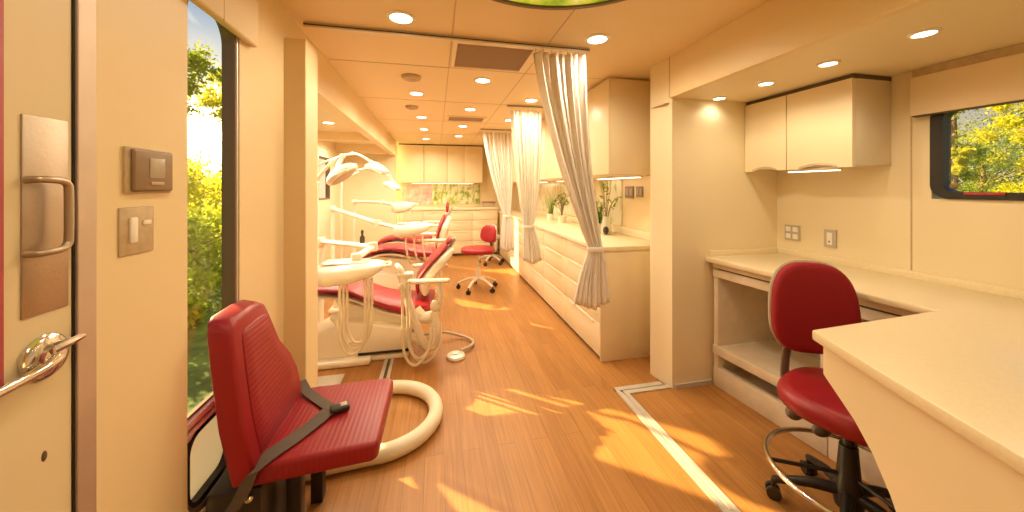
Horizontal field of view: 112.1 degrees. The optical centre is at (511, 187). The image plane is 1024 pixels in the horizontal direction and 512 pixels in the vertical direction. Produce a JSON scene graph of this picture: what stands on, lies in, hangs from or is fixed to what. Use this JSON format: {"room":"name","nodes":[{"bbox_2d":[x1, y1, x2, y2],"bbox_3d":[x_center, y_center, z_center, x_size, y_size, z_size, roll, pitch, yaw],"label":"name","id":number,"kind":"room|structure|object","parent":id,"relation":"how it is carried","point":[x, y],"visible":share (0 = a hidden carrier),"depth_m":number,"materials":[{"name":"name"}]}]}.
{"room":"dental clinic","nodes":[
{"label":"dental clinic","id":0,"kind":"room"},
{"bbox_2d":[97,0,395,511],"bbox_3d":[-1.309,0.240,2.272,0.100,2.280,8.800,0,0,-12],"label":"wall","id":1,"kind":"structure","parent":0,"point":[142,44],"depth_m":0.95,"materials":[{"name":"paint"}]},
{"bbox_2d":[0,0,85,511],"bbox_3d":[-0.838,0.318,0.325,0.073,2.105,0.824,0,0,-12],"label":"door","id":2,"kind":"structure","parent":1,"relation":"in","point":[37,394],"depth_m":0.66,"materials":[{"name":"beige paint"}]},
{"bbox_2d":[0,0,3,385],"bbox_3d":[-0.886,-0.010,0.591,0.008,0.740,0.021,0,0,-12],"label":"strip","id":3,"kind":"object","parent":2,"relation":"attached to","point":[1,1],"visible":0.9,"depth_m":0.60,"materials":[{"name":"red plastic"}]},
{"bbox_2d":[75,0,96,511],"bbox_3d":[-0.946,0.240,0.744,0.052,2.280,0.042,0,0,-12],"label":"door frame","id":4,"kind":"structure","parent":1,"relation":"attached to","point":[85,10],"depth_m":0.74,"materials":[{"name":"metal"}]},
{"bbox_2d":[118,206,153,256],"bbox_3d":[-0.946,0.107,0.873,0.010,0.118,0.103,0,0,-12],"label":"light switch","id":5,"kind":"object","parent":1,"relation":"attached to","point":[135,224],"visible":1,"depth_m":0.86,"materials":[{"name":"white plastic"}]},
{"bbox_2d":[123,146,172,193],"bbox_3d":[-0.949,-0.044,0.907,0.018,0.116,0.148,0,0,-12],"label":"thermostat","id":6,"kind":"object","parent":1,"relation":"attached to","point":[144,170],"visible":1,"depth_m":0.89,"materials":[{"name":"brown plastic"}]},
{"bbox_2d":[187,0,237,511],"bbox_3d":[-1.044,0.200,1.186,0.047,1.704,0.289,0,0,-12],"label":"window","id":7,"kind":"structure","parent":1,"relation":"in","point":[206,463],"depth_m":1.30,"materials":[{"name":"brown metal"}]},
{"bbox_2d":[189,0,257,47],"bbox_3d":[-1.008,-0.720,1.222,0.034,0.300,0.380,0,0,-12],"label":"window valance","id":8,"kind":"object","parent":1,"relation":"attached to","point":[240,17],"visible":1,"depth_m":1.26,"materials":[{"name":"beige plastic"}]},
{"bbox_2d":[206,300,392,511],"bbox_3d":[-0.782,0.901,1.376,0.535,0.958,0.510,0,0,-12],"label":"seat","id":9,"kind":"object","parent":1,"relation":"attached to","point":[275,430],"visible":1,"depth_m":1.22,"materials":[{"name":"leather"}]},
{"bbox_2d":[253,378,392,485],"bbox_3d":[-0.729,0.952,1.403,0.420,0.067,0.482,0,0,-12],"label":"seat cushion","id":10,"kind":"object","parent":9,"relation":"on","point":[310,439],"depth_m":1.30,"materials":[{"name":"red leather"}]},
{"bbox_2d":[284,38,317,387],"bbox_3d":[-1.165,0.315,1.802,0.220,2.130,0.180,0,0,-12],"label":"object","id":11,"kind":"structure","parent":1,"relation":"attached to","point":[300,58],"depth_m":1.73,"materials":[{"name":"paint"}]},
{"bbox_2d":[318,141,344,261],"bbox_3d":[-2.757,0.300,4.682,0.070,2.160,3.570,0,0,-12],"label":"wall","id":12,"kind":"structure","parent":0,"point":[326,149],"depth_m":5.52,"materials":[{"name":"beige"}]},
{"bbox_2d":[319,156,329,199],"bbox_3d":[-2.872,-0.145,5.229,0.060,0.650,0.550,0,0,-12],"label":"window","id":13,"kind":"structure","parent":12,"relation":"in","point":[327,197],"depth_m":5.47,"materials":[{"name":"brown metal"}]},
{"bbox_2d":[340,182,341,240],"label":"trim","id":14,"kind":"structure","parent":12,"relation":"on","point":[341,182],"depth_m":5.66,"materials":[{"name":"metal"}]},
{"bbox_2d":[318,103,373,143],"bbox_3d":[-2.210,-0.775,4.106,0.890,0.050,4.930,0,0,-12],"label":"ceiling","id":15,"kind":"structure","parent":0,"point":[324,114],"depth_m":4.14,"materials":[{"name":"beige"}]},
{"bbox_2d":[318,131,386,153],"bbox_3d":[-2.444,-0.675,5.309,0.810,0.150,1.420,0,0,-12],"label":"beam","id":16,"kind":"structure","parent":15,"relation":"attached to","point":[322,135],"depth_m":4.75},
{"bbox_2d":[345,153,395,258],"bbox_3d":[-2.697,0.240,6.512,0.975,2.280,0.080,0,0,-12],"label":"wall","id":17,"kind":"structure","parent":0,"point":[366,185],"depth_m":6.48,"materials":[{"name":"beige"}]},
{"bbox_2d":[383,174,400,190],"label":"light","id":18,"kind":"object","parent":17,"relation":"on","point":[392,184],"depth_m":5.24,"materials":[{"name":"white plastic"}]},
{"bbox_2d":[396,145,518,248],"bbox_3d":[-1.100,0.240,7.642,2.860,2.280,0.100,0,0,-12],"label":"wall","id":19,"kind":"structure","parent":0,"point":[487,191],"depth_m":7.70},
{"bbox_2d":[399,145,423,182],"bbox_3d":[-2.079,-0.492,7.171,0.491,0.765,0.400,0,0,-12],"label":"upper cabinet","id":20,"kind":"object","parent":19,"relation":"attached to","point":[411,157],"visible":0.87,"depth_m":6.98,"materials":[{"name":"beige laminate"}]},
{"bbox_2d":[402,184,431,203],"bbox_3d":[-2.029,0.128,7.376,0.610,0.445,0.016,0,0,-12],"label":"panel","id":21,"kind":"object","parent":19,"relation":"attached to","point":[415,193],"visible":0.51,"depth_m":7.37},
{"bbox_2d":[424,145,446,182],"bbox_3d":[-1.610,-0.492,7.274,0.461,0.765,0.400,0,0,-12],"label":"upper cabinet","id":22,"kind":"object","parent":19,"relation":"attached to","point":[435,157],"visible":1,"depth_m":7.08,"materials":[{"name":"beige laminate"}]},
{"bbox_2d":[447,146,463,182],"bbox_3d":[-1.212,-0.492,7.362,0.346,0.765,0.400,0,0,-12],"label":"upper cabinet","id":23,"kind":"object","parent":19,"relation":"attached to","point":[455,154],"visible":0.86,"depth_m":7.17,"materials":[{"name":"beige laminate"}]},
{"bbox_2d":[432,184,479,203],"bbox_3d":[-1.219,0.128,7.555,1.030,0.445,0.016,0,0,-12],"label":"panel","id":24,"kind":"object","parent":19,"relation":"attached to","point":[441,193],"visible":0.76,"depth_m":7.55,"materials":[{"name":"green glass"}]},
{"bbox_2d":[464,146,481,182],"bbox_3d":[-0.853,-0.492,7.441,0.381,0.765,0.400,0,0,-12],"label":"upper cabinet","id":25,"kind":"object","parent":19,"relation":"attached to","point":[472,154],"visible":0.84,"depth_m":7.24,"materials":[{"name":"beige laminate"}]},
{"bbox_2d":[278,0,769,147],"bbox_3d":[-0.097,-0.939,2.974,2.810,0.082,9.650,0,0,-12],"label":"ceiling","id":26,"kind":"structure","parent":0,"point":[643,34],"depth_m":2.18,"materials":[{"name":"beige"}]},
{"bbox_2d":[386,10,415,24],"bbox_3d":[-0.585,-0.896,1.817,0.148,0.008,0.148,0,0,-12],"label":"recessed light","id":27,"kind":"object","parent":26,"relation":"in","point":[396,16],"visible":1,"depth_m":1.81,"materials":[{"name":"white plastic"}]},
{"bbox_2d":[401,73,420,81],"bbox_3d":[-0.812,-0.883,2.780,0.156,0.034,0.156,0,0,-12],"label":"ceiling speaker","id":28,"kind":"object","parent":26,"relation":"attached to","point":[410,77],"visible":1,"depth_m":2.74,"materials":[{"name":"beige"}]},
{"bbox_2d":[303,21,589,52],"bbox_3d":[-0.316,-0.887,2.049,1.665,0.026,0.022,0,0,-12],"label":"track","id":29,"kind":"object","parent":26,"relation":"attached to","point":[305,24],"visible":1,"depth_m":2.02,"materials":[{"name":"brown metal"}]},
{"bbox_2d":[533,49,609,309],"bbox_3d":[0.393,-0.038,2.247,0.529,1.673,0.123,0,0,-12],"label":"curtain","id":30,"kind":"object","parent":29,"relation":"hanging from","point":[561,78],"visible":1,"depth_m":2.23,"materials":[{"name":"white fabric"}]},
{"bbox_2d":[446,115,486,122],"bbox_3d":[-0.595,-0.893,4.467,0.490,0.014,0.310,0,0,-12],"label":"ceiling vent","id":31,"kind":"object","parent":26,"relation":"in","point":[449,117],"visible":1,"depth_m":4.43,"materials":[{"name":"brown metal"}]},
{"bbox_2d":[451,41,537,72],"bbox_3d":[-0.140,-0.893,2.368,0.535,0.014,0.465,0,0,-12],"label":"ceiling vent","id":32,"kind":"object","parent":26,"relation":"in","point":[466,55],"visible":0.98,"depth_m":2.35,"materials":[{"name":"brown metal"}]},
{"bbox_2d":[481,128,510,130],"bbox_3d":[-0.210,-0.887,5.278,0.540,0.026,0.022,0,0,-12],"label":"track","id":33,"kind":"object","parent":26,"relation":"attached to","point":[481,128],"visible":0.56,"depth_m":5.26,"materials":[{"name":"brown metal"}]},
{"bbox_2d":[483,131,513,251],"bbox_3d":[-0.211,0.054,5.272,0.473,1.848,0.101,0,0,-15],"label":"curtain","id":34,"kind":"object","parent":33,"relation":"hanging from","point":[498,146],"visible":0.99,"depth_m":5.28,"materials":[{"name":"white fabric"}]},
{"bbox_2d":[507,105,542,108],"bbox_3d":[0.157,-0.887,3.771,0.430,0.026,0.022,0,0,-12],"label":"track","id":35,"kind":"object","parent":26,"relation":"attached to","point":[512,106],"visible":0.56,"depth_m":3.76,"materials":[{"name":"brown metal"}]},
{"bbox_2d":[510,108,541,263],"bbox_3d":[0.157,-0.021,3.771,0.358,1.698,0.101,0,0,-15],"label":"curtain","id":36,"kind":"object","parent":35,"relation":"hanging from","point":[526,127],"visible":1,"depth_m":3.76,"materials":[{"name":"beige fabric"}]},
{"bbox_2d":[492,0,625,9],"bbox_3d":[0.220,-0.889,1.093,1.240,0.022,1.240,0,0,-12],"label":"ceiling panel","id":37,"kind":"object","parent":26,"relation":"attached to","point":[531,4],"visible":1,"depth_m":1.66,"materials":[{"name":"green glass"}]},
{"bbox_2d":[510,0,606,5],"bbox_3d":[0.220,-0.890,1.093,1.176,0.008,1.176,0,0,-12],"label":"print","id":38,"kind":"object","parent":37,"relation":"on","point":[512,2],"depth_m":1.65,"materials":[{"name":"green plant"}]},
{"bbox_2d":[585,33,609,44],"bbox_3d":[0.515,-0.896,2.079,0.148,0.008,0.148,0,0,-12],"label":"recessed light","id":39,"kind":"object","parent":26,"relation":"in","point":[598,38],"visible":1,"depth_m":2.06,"materials":[{"name":"white plastic"}]},
{"bbox_2d":[519,176,649,231],"bbox_3d":[0.787,0.240,5.283,0.090,2.280,5.420,0,0,-12],"label":"wall","id":40,"kind":"structure","parent":0,"point":[636,210],"depth_m":3.28,"materials":[{"name":"paint"}]},
{"bbox_2d":[540,118,595,179],"bbox_3d":[0.667,-0.496,4.426,0.509,0.772,1.097,0,0,-12],"label":"upper cabinet","id":41,"kind":"object","parent":40,"relation":"attached to","point":[550,170],"visible":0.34,"depth_m":4.27,"materials":[{"name":"beige laminate"}]},
{"bbox_2d":[537,180,621,225],"bbox_3d":[0.754,0.152,5.184,0.011,0.475,3.400,0,0,-12],"label":"panel","id":42,"kind":"object","parent":40,"relation":"attached to","point":[615,218],"visible":0.5,"depth_m":4.06,"materials":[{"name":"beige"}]},
{"bbox_2d":[561,78,649,179],"bbox_3d":[0.904,-0.486,3.351,0.509,0.791,1.097,0,0,-12],"label":"upper cabinet","id":43,"kind":"object","parent":40,"relation":"attached to","point":[618,109],"depth_m":2.81,"materials":[{"name":"beige laminate"}]},
{"bbox_2d":[625,186,633,197],"bbox_3d":[1.149,0.040,3.387,0.014,0.115,0.150,0,0,-12],"label":"wall outlet","id":44,"kind":"object","parent":40,"relation":"attached to","point":[629,190],"visible":1,"depth_m":3.37,"materials":[{"name":"brown"}]},
{"bbox_2d":[305,249,891,511],"bbox_3d":[-0.219,1.440,2.947,4.280,0.120,9.650,0,0,-12],"label":"floor","id":45,"kind":"structure","parent":0,"point":[533,420],"depth_m":1.93,"materials":[{"name":"brown wood"}]},
{"bbox_2d":[318,374,344,386],"bbox_3d":[-1.346,1.374,2.448,0.265,0.012,0.136,0,0,-12],"label":"plate","id":46,"kind":"object","parent":45,"relation":"on","point":[328,380],"visible":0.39,"depth_m":2.45,"materials":[{"name":"beige"}]},
{"bbox_2d":[318,154,359,237],"bbox_3d":[-1.585,0.539,3.154,0.329,1.681,0.921,0,0,-42],"label":"light","id":47,"kind":"object","parent":45,"relation":"on","point":[340,173],"visible":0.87,"depth_m":2.95,"materials":[{"name":"white plastic"}]},
{"bbox_2d":[318,152,388,175],"bbox_3d":[-1.992,0.468,4.368,1.171,1.824,0.420,0,0,23],"label":"light","id":48,"kind":"object","parent":45,"relation":"on","point":[373,166],"visible":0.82,"depth_m":4.14,"materials":[{"name":"white plastic"}]},
{"bbox_2d":[318,237,391,355],"bbox_3d":[-1.387,0.920,2.917,0.539,0.920,1.116,0,0,-32],"label":"dental delivery unit","id":49,"kind":"object","parent":45,"relation":"on","point":[331,272],"visible":0.94,"depth_m":2.49,"materials":[{"name":"white plastic"}]},
{"bbox_2d":[320,258,370,265],"bbox_3d":[-1.256,0.559,2.621,0.315,0.010,0.180,0,0,-12],"label":"tray","id":50,"kind":"object","parent":49,"relation":"on","point":[353,261],"depth_m":2.58,"materials":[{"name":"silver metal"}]},
{"bbox_2d":[305,380,442,481],"bbox_3d":[-0.790,1.337,1.997,0.767,0.082,0.723,0,0,-12],"label":"hose","id":51,"kind":"object","parent":45,"relation":"on","point":[392,450],"visible":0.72,"depth_m":1.85,"materials":[{"name":"beige"}]},
{"bbox_2d":[329,206,434,263],"bbox_3d":[-1.643,0.802,4.048,1.585,1.155,0.409,0,0,19],"label":"dental delivery unit","id":52,"kind":"object","parent":45,"relation":"on","point":[401,229],"visible":0.84,"depth_m":3.83,"materials":[{"name":"white plastic"}]},
{"bbox_2d":[351,199,418,252],"bbox_3d":[-2.045,0.777,5.251,1.432,1.205,0.380,0,0,26],"label":"dental delivery unit","id":53,"kind":"object","parent":45,"relation":"on","point":[397,207],"visible":0.79,"depth_m":5.07,"materials":[{"name":"white plastic"}]},
{"bbox_2d":[318,236,455,369],"bbox_3d":[-1.242,0.907,2.854,1.553,0.946,0.773,0,0,-12],"label":"dental chair","id":54,"kind":"object","parent":45,"relation":"on","point":[398,314],"visible":0.81,"depth_m":2.74,"materials":[{"name":"plastic"}]},
{"bbox_2d":[379,358,394,378],"bbox_3d":[-0.954,1.376,2.642,0.073,0.008,0.330,0,0,-12],"label":"strip","id":55,"kind":"object","parent":45,"relation":"on","point":[392,359],"visible":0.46,"depth_m":2.62,"materials":[{"name":"beige"}]},
{"bbox_2d":[328,202,452,313],"bbox_3d":[-1.397,0.777,4.157,1.360,1.205,0.642,0,0,-12],"label":"dental chair","id":56,"kind":"object","parent":45,"relation":"on","point":[395,253],"visible":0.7,"depth_m":4.02,"materials":[{"name":"red leather"}]},
{"bbox_2d":[398,211,422,243],"bbox_3d":[-2.061,0.915,7.066,0.481,0.930,0.612,0,0,-12],"label":"base cabinet","id":57,"kind":"object","parent":45,"relation":"on","point":[416,216],"visible":0.11,"depth_m":6.79,"materials":[{"name":"beige laminate"}]},
{"bbox_2d":[408,206,497,210],"bbox_3d":[-1.329,0.420,7.223,1.992,0.050,0.620,0,0,-12],"label":"countertop","id":58,"kind":"structure","parent":57,"relation":"on","point":[415,208],"depth_m":7.00,"materials":[{"name":"beige stone"}]},
{"bbox_2d":[378,214,450,245],"bbox_3d":[-1.655,0.897,5.390,1.386,0.966,0.642,0,0,-12],"label":"dental chair","id":59,"kind":"object","parent":45,"relation":"on","point":[390,238],"visible":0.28,"depth_m":5.24,"materials":[{"name":"red leather"}]},
{"bbox_2d":[423,210,447,246],"bbox_3d":[-1.587,0.915,7.170,0.481,0.930,0.612,0,0,-12],"label":"base cabinet","id":60,"kind":"object","parent":45,"relation":"on","point":[428,215],"visible":0.37,"depth_m":6.87,"materials":[{"name":"beige laminate"}]},
{"bbox_2d":[424,331,473,361],"bbox_3d":[-0.507,1.338,3.009,0.351,0.085,0.522,0,0,-42],"label":"foot pedal","id":61,"kind":"object","parent":45,"relation":"on","point":[453,356],"visible":0.9,"depth_m":2.83,"materials":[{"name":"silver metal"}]},
{"bbox_2d":[448,210,471,255],"bbox_3d":[-1.114,0.915,7.275,0.481,0.930,0.612,0,0,-12],"label":"base cabinet","id":62,"kind":"object","parent":45,"relation":"on","point":[460,227],"visible":0.73,"depth_m":6.99,"materials":[{"name":"beige laminate"}]},
{"bbox_2d":[456,224,497,294],"bbox_3d":[-0.471,0.948,4.729,0.580,0.864,0.558,0,0,-12],"label":"stool","id":63,"kind":"object","parent":45,"relation":"on","point":[489,233],"visible":1,"depth_m":4.70,"materials":[{"name":"red leather"}]},
{"bbox_2d":[472,210,496,253],"bbox_3d":[-0.618,0.915,7.384,0.526,0.930,0.612,0,0,-12],"label":"base cabinet","id":64,"kind":"object","parent":45,"relation":"on","point":[480,218],"visible":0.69,"depth_m":7.08,"materials":[{"name":"beige laminate"}]},
{"bbox_2d":[479,234,503,265],"bbox_3d":[-0.381,1.117,6.334,0.504,0.524,0.482,0,0,-12],"label":"stool","id":65,"kind":"object","parent":45,"relation":"on","point":[489,257],"visible":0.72,"depth_m":6.27,"materials":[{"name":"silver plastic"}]},
{"bbox_2d":[507,218,516,271],"bbox_3d":[0.269,0.944,6.028,0.591,0.872,0.731,0,0,-12],"label":"base cabinet","id":66,"kind":"object","parent":45,"relation":"on","point":[511,255],"visible":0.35,"depth_m":5.80,"materials":[{"name":"beige laminate"}]},
{"bbox_2d":[516,220,528,283],"bbox_3d":[0.427,0.944,5.312,0.591,0.872,0.731,0,0,-12],"label":"base cabinet","id":67,"kind":"object","parent":45,"relation":"on","point":[521,266],"visible":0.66,"depth_m":5.32,"materials":[{"name":"beige laminate"}]},
{"bbox_2d":[528,227,544,300],"bbox_3d":[0.585,0.944,4.596,0.591,0.872,0.731,0,0,-12],"label":"base cabinet","id":68,"kind":"object","parent":45,"relation":"on","point":[535,271],"visible":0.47,"depth_m":4.38,"materials":[{"name":"beige laminate"}]},
{"bbox_2d":[544,231,567,324],"bbox_3d":[0.742,0.944,3.880,0.591,0.872,0.731,0,0,-12],"label":"base cabinet","id":69,"kind":"object","parent":45,"relation":"on","point":[554,245],"visible":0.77,"depth_m":3.76,"materials":[{"name":"beige laminate"}]},
{"bbox_2d":[566,239,649,361],"bbox_3d":[0.901,0.944,3.158,0.591,0.872,0.743,0,0,-12],"label":"base cabinet","id":70,"kind":"object","parent":45,"relation":"on","point":[619,329],"visible":0.56,"depth_m":2.80,"materials":[{"name":"beige laminate"}]},
{"bbox_2d":[498,209,649,251],"bbox_3d":[0.497,0.451,4.979,0.603,0.112,4.490,0,0,-12],"label":"countertop","id":71,"kind":"structure","parent":70,"relation":"on","point":[620,238],"depth_m":3.43,"materials":[{"name":"beige stone"}]},
{"bbox_2d":[544,191,556,219],"bbox_3d":[0.570,0.245,5.092,0.213,0.445,0.229,0,0,37],"label":"potted grass","id":72,"kind":"object","parent":71,"relation":"on","point":[550,216],"depth_m":5.07,"materials":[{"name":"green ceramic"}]},
{"bbox_2d":[553,190,568,222],"bbox_3d":[0.683,0.249,4.725,0.282,0.437,0.215,0,0,-24],"label":"leafy plant","id":73,"kind":"object","parent":71,"relation":"on","point":[561,218],"visible":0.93,"depth_m":4.68,"materials":[{"name":"green plant"}]},
{"bbox_2d":[595,198,607,231],"bbox_3d":[0.933,0.284,3.695,0.198,0.367,0.186,0,0,-12],"label":"potted grass","id":74,"kind":"object","parent":71,"relation":"on","point":[600,210],"depth_m":3.68,"materials":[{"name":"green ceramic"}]},
{"bbox_2d":[596,181,620,233],"bbox_3d":[0.977,0.198,3.505,0.272,0.539,0.214,0,0,-34],"label":"vase","id":75,"kind":"object","parent":71,"relation":"on","point":[606,228],"visible":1,"depth_m":3.48,"materials":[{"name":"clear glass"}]},
{"bbox_2d":[613,381,740,511],"bbox_3d":[1.152,1.375,1.209,0.390,0.009,2.465,0,0,-12],"label":"floor strip","id":76,"kind":"object","parent":45,"relation":"on","point":[627,391],"visible":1,"depth_m":1.85,"materials":[{"name":"beige"}]},
{"bbox_2d":[712,263,827,456],"bbox_3d":[1.756,0.948,2.149,0.572,0.864,0.682,0,0,-12],"label":"base cabinet","id":77,"kind":"object","parent":45,"relation":"on","point":[747,355],"visible":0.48,"depth_m":2.32,"materials":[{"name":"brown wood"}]},
{"bbox_2d":[712,340,819,386],"bbox_3d":[1.737,1.125,2.145,0.530,0.060,0.682,0,0,-12],"label":"shelf","id":78,"kind":"object","parent":77,"relation":"attached to","point":[761,358],"depth_m":2.24,"materials":[{"name":"white wood"}]},
{"bbox_2d":[706,247,1023,474],"bbox_3d":[1.408,0.477,1.221,1.672,0.075,2.378,0,0,-12],"label":"countertop","id":79,"kind":"structure","parent":77,"relation":"on","point":[959,360],"depth_m":1.06,"materials":[{"name":"laminate"}]},
{"bbox_2d":[763,260,895,511],"bbox_3d":[1.387,0.864,1.422,0.572,1.032,0.572,0,0,-12],"label":"office chair","id":80,"kind":"object","parent":45,"relation":"on","point":[805,296],"visible":0.82,"depth_m":1.56,"materials":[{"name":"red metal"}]},
{"bbox_2d":[828,299,917,487],"bbox_3d":[1.971,0.948,1.456,0.577,0.864,0.756,0,0,-12],"label":"base cabinet","id":81,"kind":"object","parent":45,"relation":"on","point":[870,311],"visible":0.07,"depth_m":1.60,"materials":[{"name":"brown wood"}]},
{"bbox_2d":[823,346,1023,511],"bbox_3d":[0.930,0.948,0.542,0.020,0.864,1.250,0,0,11],"label":"panel","id":82,"kind":"object","parent":45,"relation":"on","point":[924,465],"visible":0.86,"depth_m":0.83,"materials":[{"name":"beige laminate"}]},
{"bbox_2d":[650,59,776,389],"bbox_3d":[1.542,0.240,2.567,1.004,2.280,0.219,0,0,-12],"label":"wall","id":83,"kind":"structure","parent":0,"point":[703,198],"depth_m":2.44,"materials":[{"name":"beige"}]},
{"bbox_2d":[621,385,731,511],"bbox_3d":[1.153,1.379,1.192,0.336,0.003,2.432,0,0,-12],"label":"trim","id":84,"kind":"structure","parent":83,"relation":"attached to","point":[685,461],"depth_m":1.77,"materials":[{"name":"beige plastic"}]},
{"bbox_2d":[670,0,932,97],"bbox_3d":[1.364,-0.759,1.177,0.040,0.281,2.452,0,0,-12],"label":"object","id":85,"kind":"structure","parent":83,"relation":"attached to","point":[776,29],"depth_m":1.66,"materials":[{"name":"paint"}]},
{"bbox_2d":[676,0,1023,102],"bbox_3d":[1.847,-0.650,1.272,0.955,0.060,2.490,0,0,-12],"label":"soffit","id":86,"kind":"structure","parent":0,"point":[969,27],"depth_m":1.53,"materials":[{"name":"beige"}]},
{"bbox_2d":[816,60,840,67],"bbox_3d":[1.569,-0.616,1.712,0.092,0.008,0.092,0,0,-12],"label":"recessed light","id":87,"kind":"object","parent":86,"relation":"in","point":[828,63],"visible":1,"depth_m":1.70,"materials":[{"name":"white plastic"}]},
{"bbox_2d":[906,27,941,38],"bbox_3d":[1.643,-0.616,1.376,0.092,0.008,0.092,0,0,-12],"label":"recessed light","id":88,"kind":"object","parent":86,"relation":"in","point":[927,32],"visible":1,"depth_m":1.37,"materials":[{"name":"white plastic"}]},
{"bbox_2d":[777,72,1023,289],"bbox_3d":[2.281,0.360,1.337,0.080,2.040,2.530,0,0,-12],"label":"wall","id":89,"kind":"structure","parent":0,"point":[981,241],"depth_m":1.87,"materials":[{"name":"beige"}]},
{"bbox_2d":[785,224,799,240],"bbox_3d":[1.987,0.317,2.448,0.015,0.108,0.105,0,0,-12],"label":"wall outlet","id":90,"kind":"object","parent":89,"relation":"attached to","point":[792,232],"visible":1,"depth_m":2.44,"materials":[{"name":"beige"}]},
{"bbox_2d":[745,73,890,172],"bbox_3d":[1.898,-0.358,2.208,0.291,0.519,0.661,0,0,-12],"label":"upper cabinet","id":91,"kind":"object","parent":89,"relation":"attached to","point":[836,124],"visible":1,"depth_m":2.00,"materials":[{"name":"beige laminate"}]},
{"bbox_2d":[786,166,842,172],"bbox_3d":[1.823,-0.111,2.091,0.030,0.024,0.300,0,0,-12],"label":"light","id":92,"kind":"object","parent":91,"relation":"attached to","point":[810,168],"depth_m":2.06,"materials":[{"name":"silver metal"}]},
{"bbox_2d":[824,229,836,247],"bbox_3d":[2.038,0.325,2.212,0.017,0.115,0.070,0,0,-12],"label":"wall outlet","id":93,"kind":"object","parent":89,"relation":"attached to","point":[830,236],"visible":1,"depth_m":2.20,"materials":[{"name":"beige"}]},
{"bbox_2d":[910,116,911,270],"bbox_3d":[2.129,0.028,1.839,0.004,0.845,0.006,0,0,-12],"label":"trim","id":94,"kind":"structure","parent":89,"relation":"attached to","point":[910,116],"depth_m":1.84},
{"bbox_2d":[910,42,1023,117],"bbox_3d":[2.231,-0.494,1.258,0.048,0.250,1.138,0,0,-12],"label":"window valance","id":95,"kind":"object","parent":89,"relation":"attached to","point":[995,77],"visible":1,"depth_m":1.61,"materials":[{"name":"beige plastic"}]},
{"bbox_2d":[930,112,1023,200],"bbox_3d":[2.265,-0.182,1.299,0.068,0.475,0.962,0,0,-12],"label":"window frame","id":96,"kind":"structure","parent":89,"relation":"in","point":[941,185],"depth_m":1.73,"materials":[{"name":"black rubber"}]},
{"label":"outside","id":97,"kind":"structure","parent":0,"visible":0},
{"bbox_2d":[187,198,221,413],"bbox_3d":[-4.303,2.080,19.532,120.000,0.100,120.000,0,0,-12],"label":"ground","id":98,"kind":"structure","parent":97,"point":[199,383],"depth_m":4.08,"materials":[{"name":"green plant"}]},
{"bbox_2d":[187,206,221,328],"bbox_3d":[-4.947,1.228,5.128,2.175,2.098,2.290,0,0,-8],"label":"bush","id":99,"kind":"object","parent":98,"relation":"on","point":[203,271],"visible":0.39,"depth_m":5.09,"materials":[{"name":"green plant"}]},
{"bbox_2d":[187,40,221,159],"bbox_3d":[-12.382,-1.803,12.726,2.931,7.691,2.885,0,0,6],"label":"tree","id":100,"kind":"object","parent":98,"relation":"on","point":[196,61],"visible":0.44,"depth_m":13.07,"materials":[{"name":"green plant"}]},
{"bbox_2d":[187,157,221,268],"bbox_3d":[-6.652,0.666,7.222,3.241,2.940,3.847,0,0,-27],"label":"bush","id":101,"kind":"object","parent":98,"relation":"on","point":[192,179],"visible":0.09,"depth_m":7.18,"materials":[{"name":"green plant"}]},
{"bbox_2d":[187,66,221,165],"bbox_3d":[-13.518,-1.941,16.339,2.735,7.964,2.713,0,0,-12],"label":"tree","id":102,"kind":"object","parent":98,"relation":"on","point":[212,102],"visible":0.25,"depth_m":15.73,"materials":[{"name":"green plant"}]},
{"bbox_2d":[187,150,221,226],"bbox_3d":[-17.726,0.441,19.694,7.509,5.195,7.588,0,0,11],"label":"tree","id":103,"kind":"object","parent":98,"relation":"on","point":[200,202],"visible":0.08,"depth_m":19.05,"materials":[{"name":"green plant"}]},
{"bbox_2d":[942,111,977,198],"bbox_3d":[15.630,-2.509,12.331,1.350,9.108,1.294,0,0,-36],"label":"tree","id":104,"kind":"object","parent":98,"relation":"on","point":[967,151],"visible":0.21,"depth_m":12.08,"materials":[{"name":"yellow plant"}]},
{"bbox_2d":[951,109,993,191],"bbox_3d":[23.365,-3.094,18.547,3.950,10.271,2.818,0,0,-12],"label":"tree","id":105,"kind":"object","parent":98,"relation":"on","point":[969,174],"visible":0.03,"depth_m":18.23,"materials":[{"name":"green plant"}]},
{"bbox_2d":[952,110,1002,191],"bbox_3d":[19.179,-2.987,15.449,3.127,10.056,3.050,0,0,-27],"label":"tree","id":106,"kind":"object","parent":98,"relation":"on","point":[980,156],"visible":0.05,"depth_m":14.83,"materials":[{"name":"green plant"}]},
{"bbox_2d":[957,116,1023,191],"bbox_3d":[25.944,-0.621,19.882,7.989,7.037,7.507,0,0,31],"label":"tree","id":107,"kind":"object","parent":98,"relation":"on","point":[983,181],"visible":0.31,"depth_m":18.82,"materials":[{"name":"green plant"}]},
{"bbox_2d":[957,103,1023,191],"bbox_3d":[30.066,-1.266,22.995,8.925,8.737,10.175,0,0,37],"label":"tree","id":108,"kind":"object","parent":98,"relation":"on","point":[994,181],"visible":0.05,"depth_m":21.94,"materials":[{"name":"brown plant"}]},
{"bbox_2d":[958,106,1023,191],"bbox_3d":[31.397,-1.510,18.347,10.185,8.468,9.137,0,0,27],"label":"tree","id":109,"kind":"object","parent":98,"relation":"on","point":[1018,106],"visible":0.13,"depth_m":21.09,"materials":[{"name":"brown plant"}]},
{"bbox_2d":[964,102,1023,192],"bbox_3d":[19.517,-2.960,13.077,2.058,10.002,2.751,0,0,-24],"label":"tree","id":110,"kind":"object","parent":98,"relation":"on","point":[1010,121],"visible":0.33,"depth_m":13.38,"materials":[{"name":"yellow plant"}]},
{"bbox_2d":[982,102,1023,172],"bbox_3d":[24.878,-4.025,16.671,2.551,12.132,2.740,0,0,29],"label":"tree","id":111,"kind":"object","parent":98,"relation":"on","point":[1018,138],"visible":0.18,"depth_m":17.05,"materials":[{"name":"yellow plant"}]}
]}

